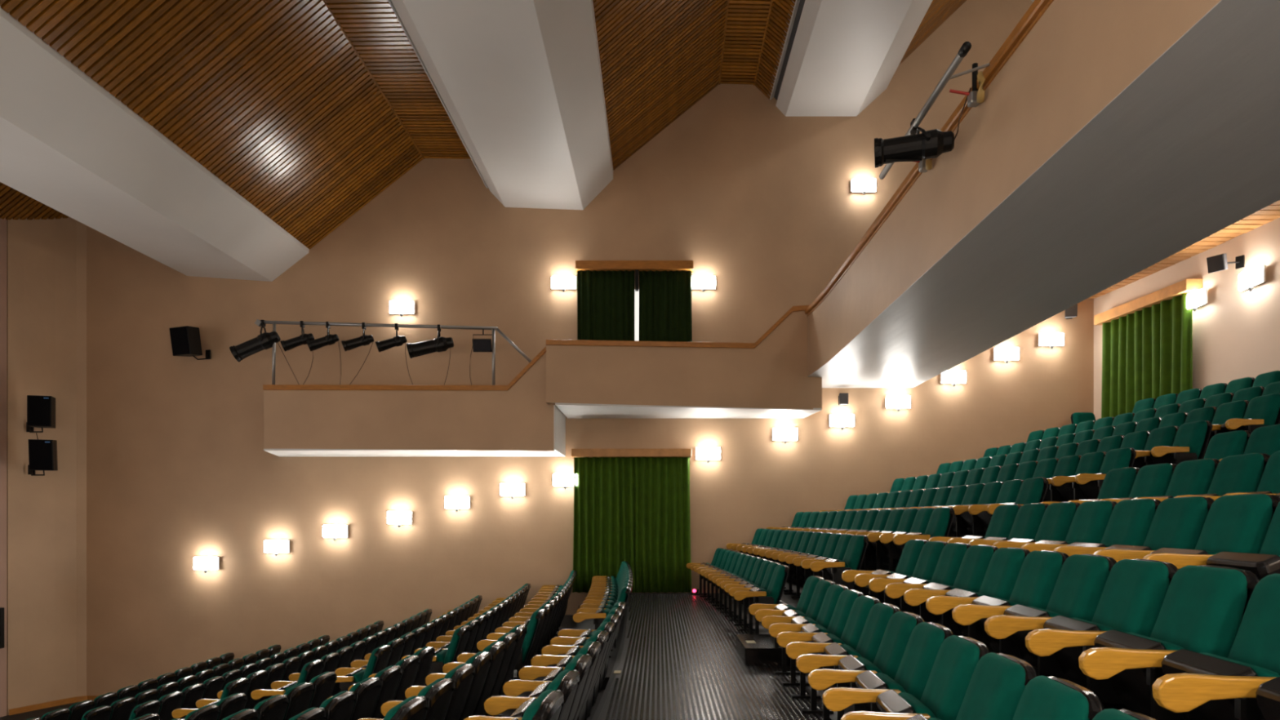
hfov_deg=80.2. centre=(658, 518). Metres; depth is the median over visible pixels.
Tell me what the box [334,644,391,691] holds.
seat
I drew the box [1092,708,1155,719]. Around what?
seat
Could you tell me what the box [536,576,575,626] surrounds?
seat
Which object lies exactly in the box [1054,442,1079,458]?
seat
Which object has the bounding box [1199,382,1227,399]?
seat
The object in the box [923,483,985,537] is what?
seat
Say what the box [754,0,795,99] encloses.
ceiling
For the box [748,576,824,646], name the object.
seat
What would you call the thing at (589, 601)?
seat
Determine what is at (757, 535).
seat
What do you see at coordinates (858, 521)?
seat
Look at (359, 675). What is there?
seat cushion
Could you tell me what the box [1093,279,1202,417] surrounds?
door curtain
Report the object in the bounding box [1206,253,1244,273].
loudspeaker
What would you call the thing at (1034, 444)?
seat
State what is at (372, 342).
cable
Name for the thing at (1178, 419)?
seat
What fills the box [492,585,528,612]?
seat
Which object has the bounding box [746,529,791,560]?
seat
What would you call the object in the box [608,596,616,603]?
seat cushion
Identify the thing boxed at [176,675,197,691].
seat
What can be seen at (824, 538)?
seat
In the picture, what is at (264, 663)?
seat
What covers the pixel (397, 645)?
seat
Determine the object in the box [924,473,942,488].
seat
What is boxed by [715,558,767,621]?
seat
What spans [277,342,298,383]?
cable
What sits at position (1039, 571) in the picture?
seat
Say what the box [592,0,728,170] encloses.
ceiling
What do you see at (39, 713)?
floor
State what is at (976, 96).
clamp
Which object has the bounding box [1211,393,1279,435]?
seat
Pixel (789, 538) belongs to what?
seat
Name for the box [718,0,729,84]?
trim
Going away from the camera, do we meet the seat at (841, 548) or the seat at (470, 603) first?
the seat at (841, 548)
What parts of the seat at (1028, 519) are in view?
armrest, backrest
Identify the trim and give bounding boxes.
[322,0,425,159]
[591,605,627,719]
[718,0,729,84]
[753,0,773,85]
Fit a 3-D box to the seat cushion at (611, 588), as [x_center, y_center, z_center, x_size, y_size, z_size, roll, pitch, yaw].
[-0.745,1.366,13.236,0.192,0.312,0.444,0,0,-3]
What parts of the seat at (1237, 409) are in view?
backrest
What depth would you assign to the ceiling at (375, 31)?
13.18 m
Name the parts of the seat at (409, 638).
armrest, backrest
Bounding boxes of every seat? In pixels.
[26,717,41,719]
[40,708,70,719]
[67,699,95,719]
[81,705,111,719]
[93,692,118,708]
[109,697,136,719]
[116,684,138,700]
[128,700,160,719]
[133,713,159,719]
[134,688,158,706]
[137,678,158,693]
[156,672,176,688]
[156,681,178,700]
[158,691,183,719]
[171,677,248,718]
[174,666,192,681]
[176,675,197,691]
[180,683,204,719]
[184,704,219,719]
[191,662,207,675]
[195,669,213,684]
[201,675,224,699]
[205,657,221,669]
[212,663,230,677]
[215,693,247,719]
[217,670,268,709]
[218,669,241,699]
[219,652,234,664]
[222,708,258,719]
[227,657,244,671]
[239,663,257,678]
[242,653,257,666]
[250,659,324,699]
[253,694,288,719]
[255,648,270,661]
[255,657,272,671]
[258,662,284,702]
[267,644,281,657]
[270,652,285,665]
[280,656,300,680]
[283,647,297,659]
[283,682,314,719]
[288,652,339,681]
[288,706,326,719]
[295,643,309,657]
[297,650,314,672]
[306,639,319,650]
[308,671,337,708]
[311,645,327,660]
[317,635,329,645]
[319,690,356,719]
[324,640,338,655]
[326,665,401,719]
[331,646,353,696]
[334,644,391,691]
[335,635,349,651]
[340,640,365,692]
[346,631,359,646]
[348,655,419,701]
[348,676,381,719]
[351,638,404,668]
[355,627,368,640]
[358,677,453,719]
[361,635,377,660]
[364,623,376,637]
[364,632,415,661]
[368,646,435,685]
[373,620,383,634]
[373,631,386,649]
[380,663,474,719]
[383,626,396,644]
[383,695,427,719]
[393,622,404,639]
[399,617,443,641]
[400,618,412,635]
[401,625,471,685]
[404,651,491,719]
[408,614,419,631]
[409,613,450,636]
[409,626,426,655]
[416,611,426,628]
[421,622,435,648]
[422,608,431,625]
[424,606,462,630]
[425,640,505,715]
[426,619,479,653]
[430,603,468,625]
[435,600,473,621]
[435,614,487,653]
[441,597,478,617]
[442,631,516,716]
[444,610,457,635]
[445,610,493,653]
[447,595,482,613]
[453,606,500,639]
[457,624,526,716]
[461,602,506,632]
[463,669,579,719]
[467,599,510,626]
[473,595,515,622]
[476,608,546,679]
[478,593,519,621]
[483,590,522,617]
[484,653,591,719]
[488,587,525,613]
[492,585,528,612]
[494,603,551,679]
[495,583,530,608]
[502,599,556,666]
[502,640,600,719]
[508,595,559,647]
[514,591,564,644]
[518,630,608,719]
[519,588,566,640]
[521,688,564,719]
[523,585,568,644]
[527,582,570,631]
[530,580,573,635]
[530,621,614,719]
[533,577,573,631]
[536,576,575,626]
[537,573,576,613]
[539,572,576,610]
[541,570,577,608]
[541,613,618,716]
[550,607,622,702]
[557,601,626,690]
[573,585,631,657]
[579,582,632,650]
[582,578,632,644]
[584,576,633,603]
[586,573,632,599]
[588,571,632,595]
[589,569,632,593]
[590,567,631,591]
[591,560,628,580]
[591,562,629,582]
[591,564,630,585]
[591,565,631,587]
[686,547,724,594]
[689,548,728,596]
[693,550,733,599]
[696,551,738,602]
[700,552,743,605]
[703,553,749,608]
[707,555,755,613]
[711,556,760,616]
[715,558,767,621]
[720,560,773,625]
[724,562,781,631]
[726,528,764,554]
[728,564,789,634]
[731,528,770,555]
[736,528,777,556]
[741,529,783,558]
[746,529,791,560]
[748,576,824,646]
[752,530,798,576]
[754,579,835,674]
[758,530,805,588]
[760,584,848,685]
[764,531,814,591]
[765,511,804,528]
[768,589,863,698]
[770,531,823,595]
[772,511,812,529]
[776,595,880,714]
[777,532,833,598]
[778,511,820,529]
[785,533,843,582]
[785,602,900,719]
[786,511,829,530]
[792,533,854,577]
[793,511,838,530]
[795,611,924,719]
[800,510,848,531]
[800,534,868,590]
[807,622,953,711]
[808,510,857,532]
[817,510,868,533]
[818,494,857,511]
[822,635,990,719]
[826,509,879,561]
[827,493,867,511]
[835,493,878,511]
[835,509,893,563]
[840,652,1038,719]
[841,539,928,603]
[845,492,888,511]
[845,508,905,570]
[853,541,948,609]
[854,491,900,511]
[856,507,919,570]
[863,490,911,510]
[866,507,934,571]
[867,478,905,494]
[868,542,971,615]
[875,488,924,510]
[877,476,917,493]
[879,506,955,551]
[884,544,998,635]
[885,488,938,509]
[888,475,928,493]
[896,486,952,509]
[903,546,1030,653]
[909,484,968,537]
[911,471,955,490]
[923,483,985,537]
[924,470,969,489]
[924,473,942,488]
[925,550,1068,673]
[928,504,1022,542]
[936,462,951,474]
[937,481,1003,537]
[946,502,1048,543]
[948,461,964,472]
[951,479,1024,536]
[951,554,1116,680]
[952,466,1001,487]
[960,458,977,471]
[964,467,985,485]
[967,463,1018,485]
[968,477,1048,518]
[968,502,1080,546]
[974,456,991,468]
[983,447,998,457]
[984,559,1177,712]
[988,453,1007,466]
[992,500,1117,548]
[995,444,1012,455]
[1003,451,1022,465]
[1009,442,1026,453]
[1012,675,1104,719]
[1013,461,1038,479]
[1018,448,1039,464]
[1020,498,1160,551]
[1023,439,1042,451]
[1025,564,1259,717]
[1026,430,1044,442]
[1031,457,1059,478]
[1035,445,1058,461]
[1039,436,1058,449]
[1041,426,1060,439]
[1041,466,1139,505]
[1043,454,1081,502]
[1046,451,1106,502]
[1050,447,1136,500]
[1053,496,1214,556]
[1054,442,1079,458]
[1055,433,1075,446]
[1057,423,1077,436]
[1067,463,1177,503]
[1071,412,1095,424]
[1073,429,1095,443]
[1074,420,1095,434]
[1075,439,1101,456]
[1078,573,1279,719]
[1092,416,1114,430]
[1092,426,1115,439]
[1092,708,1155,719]
[1093,493,1279,569]
[1097,435,1124,452]
[1098,458,1219,502]
[1111,412,1134,426]
[1111,422,1137,435]
[1120,431,1150,450]
[1132,398,1155,413]
[1132,408,1156,422]
[1132,426,1178,469]
[1134,417,1161,431]
[1134,420,1212,465]
[1134,453,1270,502]
[1142,501,1279,580]
[1151,672,1279,719]
[1153,393,1177,408]
[1154,403,1180,417]
[1158,412,1188,427]
[1173,450,1279,500]
[1175,388,1202,404]
[1177,398,1206,413]
[1184,406,1217,458]
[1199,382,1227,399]
[1203,400,1248,456]
[1203,430,1251,459]
[1204,392,1234,407]
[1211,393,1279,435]
[1222,492,1279,497]
[1225,377,1254,393]
[1231,386,1264,401]
[1244,423,1279,455]
[1252,370,1279,387]
[1262,381,1279,395]
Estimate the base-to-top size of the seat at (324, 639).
0.996 m
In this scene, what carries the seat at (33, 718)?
on the floor
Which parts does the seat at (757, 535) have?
armrest, backrest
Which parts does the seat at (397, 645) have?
armrest, backrest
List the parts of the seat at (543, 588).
armrest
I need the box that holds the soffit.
[807,0,1279,387]
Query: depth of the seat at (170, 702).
10.68 m
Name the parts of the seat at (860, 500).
backrest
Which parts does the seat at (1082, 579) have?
armrest, backrest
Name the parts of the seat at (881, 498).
backrest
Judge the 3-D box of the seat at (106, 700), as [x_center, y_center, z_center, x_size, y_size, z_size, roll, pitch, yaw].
[-9.266,3.342,12.323,0.755,0.996,0.539,0,0,-2]
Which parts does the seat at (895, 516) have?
armrest, backrest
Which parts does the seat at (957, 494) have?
backrest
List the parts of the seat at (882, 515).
armrest, backrest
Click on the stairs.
(763, 652)
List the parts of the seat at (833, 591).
armrest, backrest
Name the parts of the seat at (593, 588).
armrest, backrest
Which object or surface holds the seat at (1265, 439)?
on the floor
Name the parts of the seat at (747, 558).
armrest, backrest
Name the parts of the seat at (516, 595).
armrest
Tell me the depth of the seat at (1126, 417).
13.29 m
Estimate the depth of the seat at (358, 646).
11.71 m
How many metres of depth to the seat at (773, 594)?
9.98 m
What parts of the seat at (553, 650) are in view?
armrest, backrest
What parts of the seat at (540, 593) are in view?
armrest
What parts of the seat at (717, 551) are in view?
armrest, backrest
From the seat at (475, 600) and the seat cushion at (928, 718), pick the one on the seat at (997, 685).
the seat cushion at (928, 718)
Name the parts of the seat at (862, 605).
armrest, backrest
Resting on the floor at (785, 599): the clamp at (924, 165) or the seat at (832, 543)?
the seat at (832, 543)
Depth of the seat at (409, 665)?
7.44 m
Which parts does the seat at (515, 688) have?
armrest, backrest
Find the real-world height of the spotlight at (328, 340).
0.606 m
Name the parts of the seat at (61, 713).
backrest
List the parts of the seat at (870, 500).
backrest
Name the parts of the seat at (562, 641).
armrest, backrest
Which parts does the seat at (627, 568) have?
armrest, backrest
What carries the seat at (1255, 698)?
on the floor at (785, 599)
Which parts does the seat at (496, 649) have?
armrest, backrest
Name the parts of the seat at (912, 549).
armrest, backrest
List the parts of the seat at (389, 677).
backrest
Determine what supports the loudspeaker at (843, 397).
attached to the wall at (762, 202)
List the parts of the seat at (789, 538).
armrest, backrest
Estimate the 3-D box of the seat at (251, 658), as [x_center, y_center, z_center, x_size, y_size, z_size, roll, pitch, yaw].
[-8.355,3.172,14.956,0.755,0.996,0.539,0,0,-3]
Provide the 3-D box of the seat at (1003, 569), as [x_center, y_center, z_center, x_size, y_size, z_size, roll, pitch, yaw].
[2.225,0.707,5.482,0.755,0.996,0.539,0,0,2]
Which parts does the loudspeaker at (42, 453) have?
wall plate, bracket arm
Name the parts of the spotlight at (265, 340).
colour frame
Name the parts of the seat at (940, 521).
armrest, armrest, backrest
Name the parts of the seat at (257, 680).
armrest, backrest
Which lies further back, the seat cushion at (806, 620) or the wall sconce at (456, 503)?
the wall sconce at (456, 503)
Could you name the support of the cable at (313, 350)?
hanging from the spotlight at (287, 344)
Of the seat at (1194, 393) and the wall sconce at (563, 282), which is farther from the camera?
the wall sconce at (563, 282)
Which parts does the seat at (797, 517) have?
backrest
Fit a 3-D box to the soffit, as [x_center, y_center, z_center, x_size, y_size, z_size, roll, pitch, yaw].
[4.249,-3.855,7.950,2.542,2.050,17.100,0,0,0]
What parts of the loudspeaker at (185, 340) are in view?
bracket arm, wall plate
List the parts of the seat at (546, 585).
armrest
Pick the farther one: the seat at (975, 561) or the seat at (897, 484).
the seat at (897, 484)
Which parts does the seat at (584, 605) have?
armrest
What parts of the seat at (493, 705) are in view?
armrest, backrest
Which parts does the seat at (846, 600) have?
armrest, backrest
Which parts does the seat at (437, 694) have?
armrest, backrest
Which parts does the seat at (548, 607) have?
armrest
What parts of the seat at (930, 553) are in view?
armrest, backrest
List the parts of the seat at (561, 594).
armrest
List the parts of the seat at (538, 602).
armrest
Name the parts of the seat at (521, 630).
armrest, backrest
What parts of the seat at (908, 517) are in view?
armrest, backrest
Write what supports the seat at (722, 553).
on the floor at (680, 660)
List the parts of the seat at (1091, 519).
armrest, backrest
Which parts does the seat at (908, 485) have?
backrest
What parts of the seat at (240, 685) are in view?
armrest, armrest, backrest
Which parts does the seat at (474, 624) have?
armrest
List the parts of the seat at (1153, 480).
armrest, backrest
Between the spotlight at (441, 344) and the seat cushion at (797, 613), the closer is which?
the seat cushion at (797, 613)
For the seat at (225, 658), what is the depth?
15.94 m
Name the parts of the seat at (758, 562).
armrest, backrest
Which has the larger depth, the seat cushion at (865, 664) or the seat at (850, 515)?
the seat at (850, 515)
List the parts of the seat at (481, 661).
armrest, backrest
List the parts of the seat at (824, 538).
armrest, backrest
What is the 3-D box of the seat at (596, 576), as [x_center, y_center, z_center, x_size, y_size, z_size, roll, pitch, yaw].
[-1.009,1.392,15.882,0.755,0.996,0.539,0,0,-4]
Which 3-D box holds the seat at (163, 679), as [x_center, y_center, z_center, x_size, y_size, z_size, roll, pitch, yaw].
[-9.314,3.342,13.906,0.755,0.996,0.539,0,0,-2]
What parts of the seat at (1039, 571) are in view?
armrest, backrest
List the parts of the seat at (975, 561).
armrest, backrest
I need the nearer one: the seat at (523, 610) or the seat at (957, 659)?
the seat at (957, 659)
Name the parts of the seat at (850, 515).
armrest, backrest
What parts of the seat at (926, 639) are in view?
armrest, backrest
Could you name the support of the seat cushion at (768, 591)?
on the seat at (773, 594)
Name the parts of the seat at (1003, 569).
armrest, backrest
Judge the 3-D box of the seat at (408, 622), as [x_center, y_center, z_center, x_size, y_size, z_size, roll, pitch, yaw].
[-5.085,2.412,14.428,0.755,0.996,0.539,0,0,-3]
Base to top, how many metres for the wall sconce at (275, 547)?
0.345 m
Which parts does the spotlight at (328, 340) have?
colour frame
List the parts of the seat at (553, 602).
armrest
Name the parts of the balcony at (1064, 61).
handrail, rail trim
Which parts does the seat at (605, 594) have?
armrest, backrest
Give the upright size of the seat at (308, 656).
0.996 m
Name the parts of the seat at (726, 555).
armrest, backrest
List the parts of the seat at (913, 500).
backrest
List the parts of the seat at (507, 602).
armrest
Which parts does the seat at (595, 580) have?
armrest, backrest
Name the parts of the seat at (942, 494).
backrest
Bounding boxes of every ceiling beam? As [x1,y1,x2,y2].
[0,5,309,281]
[387,0,613,209]
[767,0,932,116]
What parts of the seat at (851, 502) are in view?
backrest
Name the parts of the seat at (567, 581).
armrest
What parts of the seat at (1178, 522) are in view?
armrest, backrest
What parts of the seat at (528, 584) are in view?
armrest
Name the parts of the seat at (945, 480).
backrest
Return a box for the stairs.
[515,634,796,697]
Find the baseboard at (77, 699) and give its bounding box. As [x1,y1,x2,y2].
[8,695,98,715]
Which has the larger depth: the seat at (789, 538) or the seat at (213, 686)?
the seat at (789, 538)
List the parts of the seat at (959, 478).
backrest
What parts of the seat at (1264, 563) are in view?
armrest, backrest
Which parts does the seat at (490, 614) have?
armrest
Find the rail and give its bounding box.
[254,319,531,385]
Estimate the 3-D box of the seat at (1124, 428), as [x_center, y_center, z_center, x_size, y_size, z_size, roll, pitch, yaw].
[6.945,-0.988,11.796,0.755,0.996,0.539,0,0,-2]
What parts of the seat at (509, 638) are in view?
armrest, backrest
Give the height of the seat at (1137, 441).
0.996 m
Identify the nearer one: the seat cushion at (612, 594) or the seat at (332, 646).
the seat cushion at (612, 594)
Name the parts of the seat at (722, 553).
armrest, backrest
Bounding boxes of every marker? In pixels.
[613,670,621,673]
[746,640,755,643]
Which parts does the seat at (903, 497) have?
backrest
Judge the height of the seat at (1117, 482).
0.996 m
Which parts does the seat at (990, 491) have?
backrest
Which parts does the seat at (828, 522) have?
armrest, backrest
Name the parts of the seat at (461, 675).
armrest, backrest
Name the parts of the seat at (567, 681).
armrest, backrest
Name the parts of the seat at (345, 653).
backrest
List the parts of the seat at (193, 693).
backrest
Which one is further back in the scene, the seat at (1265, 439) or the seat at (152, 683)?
the seat at (152, 683)
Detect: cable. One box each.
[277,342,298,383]
[302,350,313,384]
[337,341,341,384]
[349,342,373,384]
[404,342,413,385]
[444,347,450,385]
[469,346,472,385]
[954,87,971,140]
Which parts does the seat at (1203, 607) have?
armrest, backrest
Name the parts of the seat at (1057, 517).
armrest, backrest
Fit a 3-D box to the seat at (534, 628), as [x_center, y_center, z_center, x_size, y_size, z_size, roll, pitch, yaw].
[-1.743,1.595,9.145,0.755,0.996,0.588,0,0,-1]
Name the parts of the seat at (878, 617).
armrest, backrest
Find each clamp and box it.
[915,158,932,172]
[949,62,985,106]
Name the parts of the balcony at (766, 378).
panel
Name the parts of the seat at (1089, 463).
backrest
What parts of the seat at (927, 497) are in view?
backrest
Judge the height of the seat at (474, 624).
0.996 m
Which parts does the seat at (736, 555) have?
armrest, backrest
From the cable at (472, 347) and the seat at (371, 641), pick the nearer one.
the seat at (371, 641)
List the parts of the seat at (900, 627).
armrest, backrest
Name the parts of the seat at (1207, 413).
backrest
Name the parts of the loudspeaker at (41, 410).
wall plate, bracket arm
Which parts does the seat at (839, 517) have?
backrest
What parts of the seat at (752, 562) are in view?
armrest, backrest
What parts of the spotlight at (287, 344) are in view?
colour frame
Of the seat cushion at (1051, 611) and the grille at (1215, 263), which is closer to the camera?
the seat cushion at (1051, 611)
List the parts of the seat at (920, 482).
backrest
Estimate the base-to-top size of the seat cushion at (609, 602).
0.312 m
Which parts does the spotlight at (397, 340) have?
colour frame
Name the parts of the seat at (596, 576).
armrest, backrest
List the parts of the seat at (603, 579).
armrest, backrest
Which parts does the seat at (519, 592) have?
armrest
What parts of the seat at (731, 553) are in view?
armrest, backrest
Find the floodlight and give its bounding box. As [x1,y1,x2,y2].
[471,328,492,351]
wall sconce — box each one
[193,556,218,573]
[263,540,289,555]
[322,524,347,541]
[386,511,412,527]
[389,299,414,316]
[444,496,469,511]
[500,483,524,499]
[551,275,576,292]
[552,473,577,489]
[691,275,715,292]
[695,446,720,462]
[772,427,797,443]
[829,413,854,430]
[851,177,875,195]
[885,395,910,411]
[940,369,965,386]
[993,346,1018,363]
[1038,332,1063,349]
[1186,288,1207,311]
[1238,265,1265,291]
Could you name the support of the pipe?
attached to the balcony at (1064, 61)
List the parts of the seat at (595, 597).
armrest, backrest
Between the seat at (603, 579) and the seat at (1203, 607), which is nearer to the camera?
the seat at (1203, 607)
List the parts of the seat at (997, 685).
armrest, backrest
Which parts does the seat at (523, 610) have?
armrest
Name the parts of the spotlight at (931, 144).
colour frame, guide rail, tilt knob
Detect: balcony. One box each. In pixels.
[262,346,565,456]
[546,305,822,418]
[804,0,1220,376]
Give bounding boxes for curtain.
[571,448,691,592]
[575,260,693,342]
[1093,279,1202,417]
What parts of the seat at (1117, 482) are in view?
armrest, backrest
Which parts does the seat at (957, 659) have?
armrest, backrest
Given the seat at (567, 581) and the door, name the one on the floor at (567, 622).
the seat at (567, 581)
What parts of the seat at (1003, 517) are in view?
armrest, backrest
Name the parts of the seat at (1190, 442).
armrest, armrest, backrest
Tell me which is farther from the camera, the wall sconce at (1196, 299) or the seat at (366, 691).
the wall sconce at (1196, 299)
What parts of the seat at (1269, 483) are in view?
armrest, backrest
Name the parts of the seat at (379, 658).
armrest, armrest, backrest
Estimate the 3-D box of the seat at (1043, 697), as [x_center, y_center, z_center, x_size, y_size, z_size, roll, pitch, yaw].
[1.226,1.122,2.936,0.755,0.996,0.539,0,0,4]
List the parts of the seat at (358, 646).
backrest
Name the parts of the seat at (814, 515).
backrest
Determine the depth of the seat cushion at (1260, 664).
2.80 m
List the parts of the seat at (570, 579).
armrest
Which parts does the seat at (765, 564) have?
armrest, backrest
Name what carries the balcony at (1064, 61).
attached to the soffit
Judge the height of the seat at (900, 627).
0.996 m
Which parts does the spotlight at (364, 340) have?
colour frame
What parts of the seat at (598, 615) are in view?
armrest, armrest, backrest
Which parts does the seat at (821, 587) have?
armrest, backrest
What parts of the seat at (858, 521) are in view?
armrest, backrest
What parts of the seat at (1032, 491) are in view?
armrest, armrest, backrest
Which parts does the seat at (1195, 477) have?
armrest, backrest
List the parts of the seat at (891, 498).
backrest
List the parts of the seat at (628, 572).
armrest, backrest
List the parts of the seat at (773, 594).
armrest, armrest, backrest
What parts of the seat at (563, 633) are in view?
armrest, backrest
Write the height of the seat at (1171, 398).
0.996 m
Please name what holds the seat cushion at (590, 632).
on the seat at (563, 633)
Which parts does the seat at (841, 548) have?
armrest, backrest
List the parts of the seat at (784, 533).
armrest, backrest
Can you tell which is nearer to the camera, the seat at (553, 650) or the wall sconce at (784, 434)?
the seat at (553, 650)
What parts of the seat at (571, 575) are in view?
armrest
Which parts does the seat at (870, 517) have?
armrest, backrest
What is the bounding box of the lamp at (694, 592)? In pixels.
[691,589,698,595]
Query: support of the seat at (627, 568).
on the floor at (588, 624)
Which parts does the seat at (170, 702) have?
backrest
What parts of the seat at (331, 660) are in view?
armrest, backrest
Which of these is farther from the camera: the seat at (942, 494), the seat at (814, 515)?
the seat at (814, 515)
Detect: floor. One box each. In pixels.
[0,702,79,719]
[500,614,575,716]
[553,605,624,719]
[598,592,853,719]
[722,582,803,608]
[786,568,869,595]
[860,555,897,572]
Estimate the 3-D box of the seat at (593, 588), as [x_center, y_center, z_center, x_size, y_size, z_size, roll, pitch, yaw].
[-0.833,1.392,13.256,0.755,0.996,0.539,0,0,-3]
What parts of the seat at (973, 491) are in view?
backrest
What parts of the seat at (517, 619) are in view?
armrest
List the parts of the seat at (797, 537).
armrest, backrest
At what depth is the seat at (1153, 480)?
6.78 m
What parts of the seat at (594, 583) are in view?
armrest, backrest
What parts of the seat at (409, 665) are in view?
backrest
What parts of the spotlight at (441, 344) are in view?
colour frame, guide rail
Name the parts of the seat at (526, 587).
armrest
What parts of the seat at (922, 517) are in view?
armrest, backrest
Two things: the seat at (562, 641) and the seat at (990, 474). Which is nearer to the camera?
the seat at (562, 641)
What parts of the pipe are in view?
bracket arm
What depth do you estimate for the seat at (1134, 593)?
3.86 m
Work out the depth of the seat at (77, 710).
11.71 m
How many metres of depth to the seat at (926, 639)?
4.47 m
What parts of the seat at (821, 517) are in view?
backrest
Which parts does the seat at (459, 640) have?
armrest, armrest, backrest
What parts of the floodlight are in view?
glass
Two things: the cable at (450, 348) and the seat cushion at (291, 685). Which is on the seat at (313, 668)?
the seat cushion at (291, 685)
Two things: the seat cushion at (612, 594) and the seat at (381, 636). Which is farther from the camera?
the seat at (381, 636)
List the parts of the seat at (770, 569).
armrest, backrest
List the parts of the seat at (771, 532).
armrest, backrest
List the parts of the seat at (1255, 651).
armrest, backrest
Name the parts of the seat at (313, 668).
armrest, armrest, backrest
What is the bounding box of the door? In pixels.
[634,288,639,341]
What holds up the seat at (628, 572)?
on the floor at (588, 624)
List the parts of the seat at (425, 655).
backrest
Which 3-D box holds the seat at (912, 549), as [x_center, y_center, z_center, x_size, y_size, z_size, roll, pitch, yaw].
[2.265,0.707,7.588,0.755,0.996,0.539,0,0,1]
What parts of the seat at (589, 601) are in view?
armrest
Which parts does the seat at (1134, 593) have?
armrest, backrest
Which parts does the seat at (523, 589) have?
armrest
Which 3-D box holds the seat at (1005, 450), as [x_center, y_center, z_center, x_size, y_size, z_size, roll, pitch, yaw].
[6.758,-0.988,15.479,0.755,0.996,0.539,0,0,-4]
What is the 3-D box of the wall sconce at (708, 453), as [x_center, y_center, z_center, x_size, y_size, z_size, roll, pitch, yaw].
[1.073,-1.364,16.398,0.530,0.345,0.205,0,0,0]
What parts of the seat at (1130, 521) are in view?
armrest, backrest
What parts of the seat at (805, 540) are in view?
armrest, backrest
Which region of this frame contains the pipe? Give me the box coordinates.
[879,41,990,179]
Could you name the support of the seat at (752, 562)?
on the floor at (680, 660)
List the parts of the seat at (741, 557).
armrest, backrest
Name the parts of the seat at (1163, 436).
backrest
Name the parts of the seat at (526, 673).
armrest, backrest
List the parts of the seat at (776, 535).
armrest, backrest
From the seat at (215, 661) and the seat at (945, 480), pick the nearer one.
the seat at (945, 480)
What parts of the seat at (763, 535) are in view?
armrest, backrest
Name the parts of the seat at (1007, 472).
backrest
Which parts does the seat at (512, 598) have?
armrest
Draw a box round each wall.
[0,217,6,717]
[6,217,86,715]
[86,0,1093,695]
[1093,217,1279,420]
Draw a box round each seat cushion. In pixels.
[284,683,297,692]
[352,668,365,682]
[435,648,447,663]
[588,630,595,637]
[603,608,610,616]
[604,604,613,609]
[607,600,614,605]
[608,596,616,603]
[609,592,617,599]
[610,586,617,593]
[610,590,617,595]
[758,587,771,596]
[785,604,798,610]
[794,609,808,617]
[804,617,818,624]
[814,624,831,633]
[826,633,845,644]
[835,559,848,567]
[840,644,862,657]
[855,657,881,672]
[875,672,906,692]
[898,692,936,717]
[920,578,937,583]
[927,717,942,719]
[940,583,961,589]
[964,589,990,596]
[994,596,1023,605]
[1029,605,1064,617]
[1071,617,1115,631]
[1126,632,1184,650]
[1198,652,1279,677]
[1206,551,1218,554]
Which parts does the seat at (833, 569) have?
armrest, armrest, backrest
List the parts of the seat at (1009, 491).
armrest, backrest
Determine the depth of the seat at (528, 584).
16.06 m
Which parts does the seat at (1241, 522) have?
armrest, backrest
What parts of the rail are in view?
post, post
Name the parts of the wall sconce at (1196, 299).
plate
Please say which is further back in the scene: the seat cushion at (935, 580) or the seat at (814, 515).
the seat at (814, 515)
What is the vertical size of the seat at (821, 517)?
0.996 m
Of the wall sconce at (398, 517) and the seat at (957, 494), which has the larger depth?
the wall sconce at (398, 517)
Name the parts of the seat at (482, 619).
armrest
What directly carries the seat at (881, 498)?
on the floor at (872, 566)
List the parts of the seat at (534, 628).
armrest, armrest, backrest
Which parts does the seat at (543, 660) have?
armrest, backrest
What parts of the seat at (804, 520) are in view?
backrest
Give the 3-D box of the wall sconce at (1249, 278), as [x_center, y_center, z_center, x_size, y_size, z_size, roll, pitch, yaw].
[9.711,-3.890,12.442,0.205,0.345,0.530,0,0,3]
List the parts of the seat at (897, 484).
backrest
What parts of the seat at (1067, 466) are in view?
backrest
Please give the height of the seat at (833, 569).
0.996 m
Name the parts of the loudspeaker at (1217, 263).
bracket arm, wall plate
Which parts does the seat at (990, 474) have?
backrest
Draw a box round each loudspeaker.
[26,395,55,432]
[27,439,57,475]
[168,325,210,359]
[838,392,848,404]
[1064,303,1077,319]
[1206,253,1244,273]
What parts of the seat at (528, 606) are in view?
armrest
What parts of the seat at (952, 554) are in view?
armrest, backrest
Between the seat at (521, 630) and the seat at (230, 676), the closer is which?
the seat at (521, 630)
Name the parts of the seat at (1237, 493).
armrest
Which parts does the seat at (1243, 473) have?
armrest, backrest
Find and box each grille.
[27,395,50,426]
[28,440,52,469]
[169,326,189,355]
[1206,253,1224,272]
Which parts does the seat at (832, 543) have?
armrest, backrest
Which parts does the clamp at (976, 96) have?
lever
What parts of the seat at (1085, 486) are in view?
armrest, armrest, backrest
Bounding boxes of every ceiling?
[0,0,423,249]
[0,182,71,221]
[324,0,471,159]
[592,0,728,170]
[720,0,770,84]
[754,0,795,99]
[898,0,966,65]
[1087,200,1279,298]
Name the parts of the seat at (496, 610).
armrest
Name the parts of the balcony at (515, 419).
panel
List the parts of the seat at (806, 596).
armrest, backrest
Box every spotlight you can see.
[229,320,280,362]
[280,320,314,351]
[306,321,339,351]
[341,322,373,351]
[375,323,407,352]
[406,324,453,358]
[874,118,954,168]
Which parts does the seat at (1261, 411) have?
armrest, armrest, backrest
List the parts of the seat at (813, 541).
armrest, backrest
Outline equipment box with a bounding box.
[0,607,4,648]
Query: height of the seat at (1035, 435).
0.996 m
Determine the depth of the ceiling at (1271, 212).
13.09 m
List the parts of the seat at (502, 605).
armrest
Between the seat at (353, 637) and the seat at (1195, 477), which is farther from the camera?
the seat at (353, 637)

